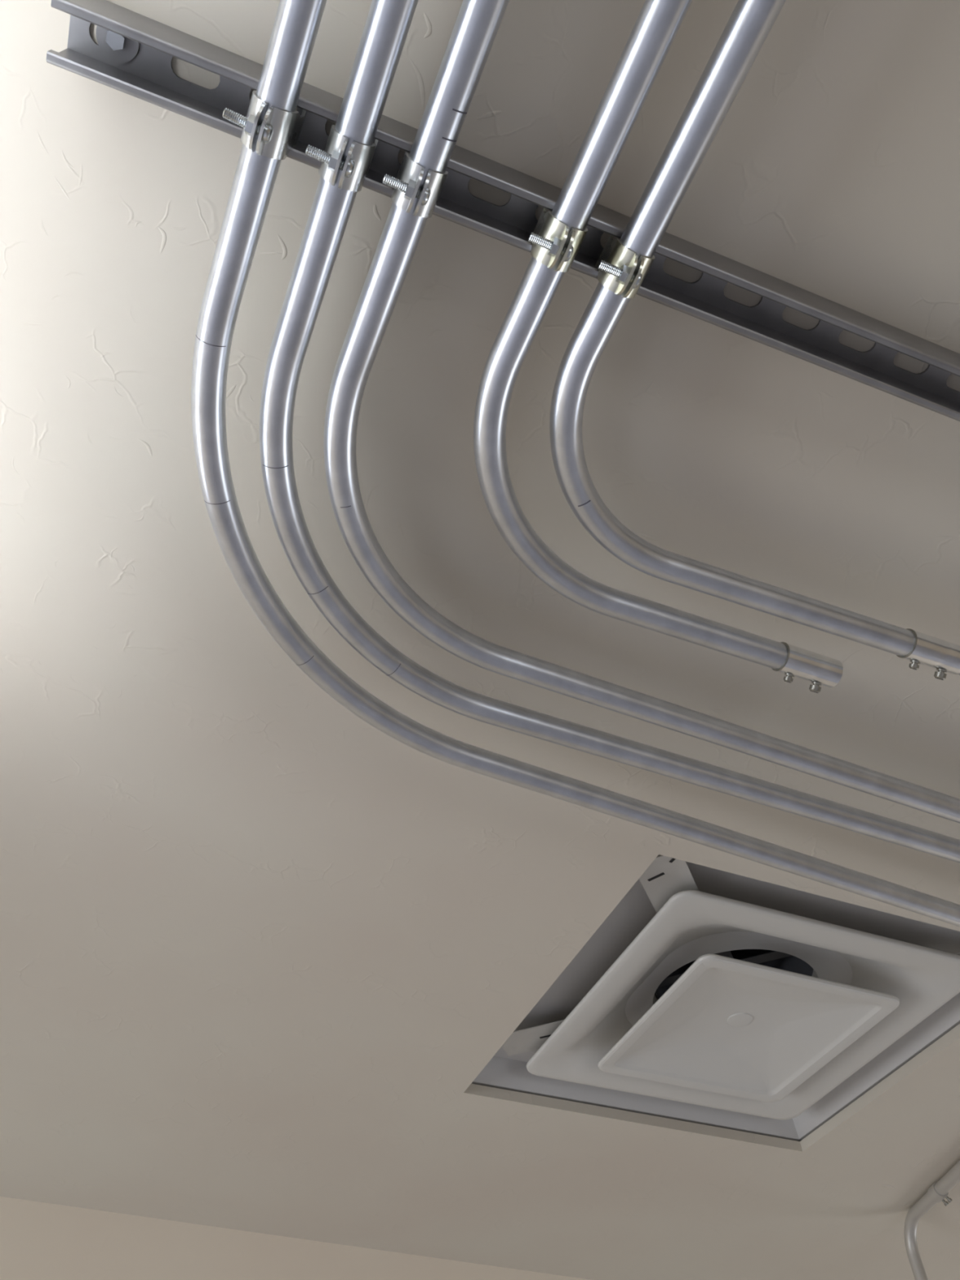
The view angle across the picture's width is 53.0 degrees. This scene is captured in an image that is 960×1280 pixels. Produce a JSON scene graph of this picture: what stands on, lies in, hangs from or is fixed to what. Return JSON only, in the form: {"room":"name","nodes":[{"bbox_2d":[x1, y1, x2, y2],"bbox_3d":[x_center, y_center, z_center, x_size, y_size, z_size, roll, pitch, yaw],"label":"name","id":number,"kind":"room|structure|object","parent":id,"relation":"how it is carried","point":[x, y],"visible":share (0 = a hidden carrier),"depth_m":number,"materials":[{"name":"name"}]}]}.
{"room":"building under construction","nodes":[
{"label":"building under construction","id":0,"kind":"room"},
{"bbox_2d":[0,1196,590,1279],"bbox_3d":[-0.241,1.977,0.853,6.308,2.535,0.120,19,-54,-16],"label":"wall","id":1,"kind":"structure","parent":0,"point":[39,1241],"depth_m":1.68,"materials":[{"name":"paint"}]},
{"bbox_2d":[0,0,959,1279],"bbox_3d":[0.570,-0.427,0.561,6.500,0.018,4.800,17,-53,-15],"label":"ceiling","id":2,"kind":"structure","parent":0,"point":[264,949],"depth_m":0.89,"materials":[{"name":"paint"}]},
{"bbox_2d":[46,0,959,421],"bbox_3d":[0.449,-0.161,0.738,1.484,0.041,0.035,16,-53,-14],"label":"channel","id":3,"kind":"object","parent":2,"relation":"attached to","point":[149,76],"visible":0.81,"depth_m":0.63,"materials":[{"name":"metal"}]},
{"bbox_2d":[96,25,139,62],"bbox_3d":[-0.218,-0.362,0.579,0.025,0.001,0.025,-30,-56,21],"label":"washer","id":4,"kind":"object","parent":3,"relation":"in","point":[111,47],"depth_m":0.58,"materials":[{"name":"metal"}]},
{"bbox_2d":[222,90,306,159],"bbox_3d":[-0.127,-0.303,0.564,0.041,0.050,0.027,18,-54,-16],"label":"clamp","id":5,"kind":"object","parent":3,"relation":"attached to","point":[273,135],"visible":0.99,"depth_m":0.55,"materials":[{"name":"metal"}]},
{"bbox_2d":[305,124,377,191],"bbox_3d":[-0.084,-0.290,0.576,0.037,0.049,0.027,17,-53,-15],"label":"clamp","id":6,"kind":"object","parent":3,"relation":"attached to","point":[355,169],"visible":1,"depth_m":0.56,"materials":[{"name":"metal"}]},
{"bbox_2d":[382,151,448,217],"bbox_3d":[-0.041,-0.278,0.586,0.035,0.048,0.027,18,-53,-15],"label":"clamp","id":7,"kind":"object","parent":3,"relation":"attached to","point":[406,184],"visible":1,"depth_m":0.57,"materials":[{"name":"metal"}]},
{"bbox_2d":[528,207,587,272],"bbox_3d":[0.046,-0.254,0.609,0.035,0.048,0.027,17,-53,-15],"label":"clamp","id":8,"kind":"object","parent":3,"relation":"attached to","point":[548,237],"visible":0.98,"depth_m":0.60,"materials":[{"name":"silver metal"}]},
{"bbox_2d":[191,0,959,926],"bbox_3d":[0.622,0.081,0.899,1.231,0.024,3.024,-26,-55,18],"label":"conduit","id":9,"kind":"object","parent":3,"relation":"attached to","point":[296,24],"visible":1,"depth_m":0.75,"materials":[{"name":"grey metal"}]},
{"bbox_2d":[259,0,959,862],"bbox_3d":[0.680,0.049,0.874,1.226,0.024,2.898,-28,-56,20],"label":"conduit","id":10,"kind":"object","parent":3,"relation":"attached to","point":[388,23],"visible":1,"depth_m":0.74,"materials":[{"name":"grey metal"}]},
{"bbox_2d":[595,235,654,298],"bbox_3d":[0.091,-0.241,0.620,0.035,0.048,0.027,18,-53,-15],"label":"clamp","id":11,"kind":"object","parent":3,"relation":"attached to","point":[620,270],"visible":0.98,"depth_m":0.61,"materials":[{"name":"metal"}]},
{"bbox_2d":[473,0,787,669],"bbox_3d":[0.250,-0.573,0.356,0.314,0.023,1.515,7,-51,-7],"label":"conduit","id":12,"kind":"object","parent":3,"relation":"attached to","point":[655,28],"visible":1,"depth_m":0.65,"materials":[{"name":"silver metal"}]},
{"bbox_2d":[772,641,843,693],"bbox_3d":[0.284,0.025,0.842,0.056,0.028,0.031,17,-53,-15],"label":"coupling","id":13,"kind":"object","parent":12,"relation":"attached to","point":[820,669],"visible":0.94,"depth_m":0.83,"materials":[{"name":"grey metal"}]},
{"bbox_2d":[323,0,959,823],"bbox_3d":[0.718,0.039,0.867,1.203,0.024,2.841,-28,-55,20],"label":"conduit","id":14,"kind":"object","parent":3,"relation":"attached to","point":[477,22],"visible":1,"depth_m":0.72,"materials":[{"name":"grey metal"}]},
{"bbox_2d":[549,0,915,656],"bbox_3d":[0.462,-0.563,0.369,0.396,0.024,1.452,17,-53,-15],"label":"conduit","id":15,"kind":"object","parent":3,"relation":"attached to","point":[750,22],"visible":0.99,"depth_m":0.66,"materials":[{"name":"grey metal"}]},
{"bbox_2d":[896,628,959,679],"bbox_3d":[0.391,0.013,0.835,0.057,0.028,0.031,17,-53,-15],"label":"coupling","id":16,"kind":"object","parent":15,"relation":"attached to","point":[942,655],"visible":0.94,"depth_m":0.82,"materials":[{"name":"grey metal"}]},
{"bbox_2d":[471,854,959,1141],"bbox_3d":[0.364,0.462,1.434,0.640,0.266,0.638,17,-53,-15],"label":"ceiling vent","id":17,"kind":"object","parent":2,"relation":"in","point":[708,996],"visible":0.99,"depth_m":1.34,"materials":[{"name":"grey metal"}]},
{"bbox_2d":[903,1160,959,1279],"bbox_3d":[0.841,1.302,0.929,0.029,1.668,0.723,5,-51,-6],"label":"conduit","id":18,"kind":"object","parent":2,"relation":"attached to","point":[939,1190],"visible":1,"depth_m":1.70,"materials":[{"name":"grey metal"}]}
]}

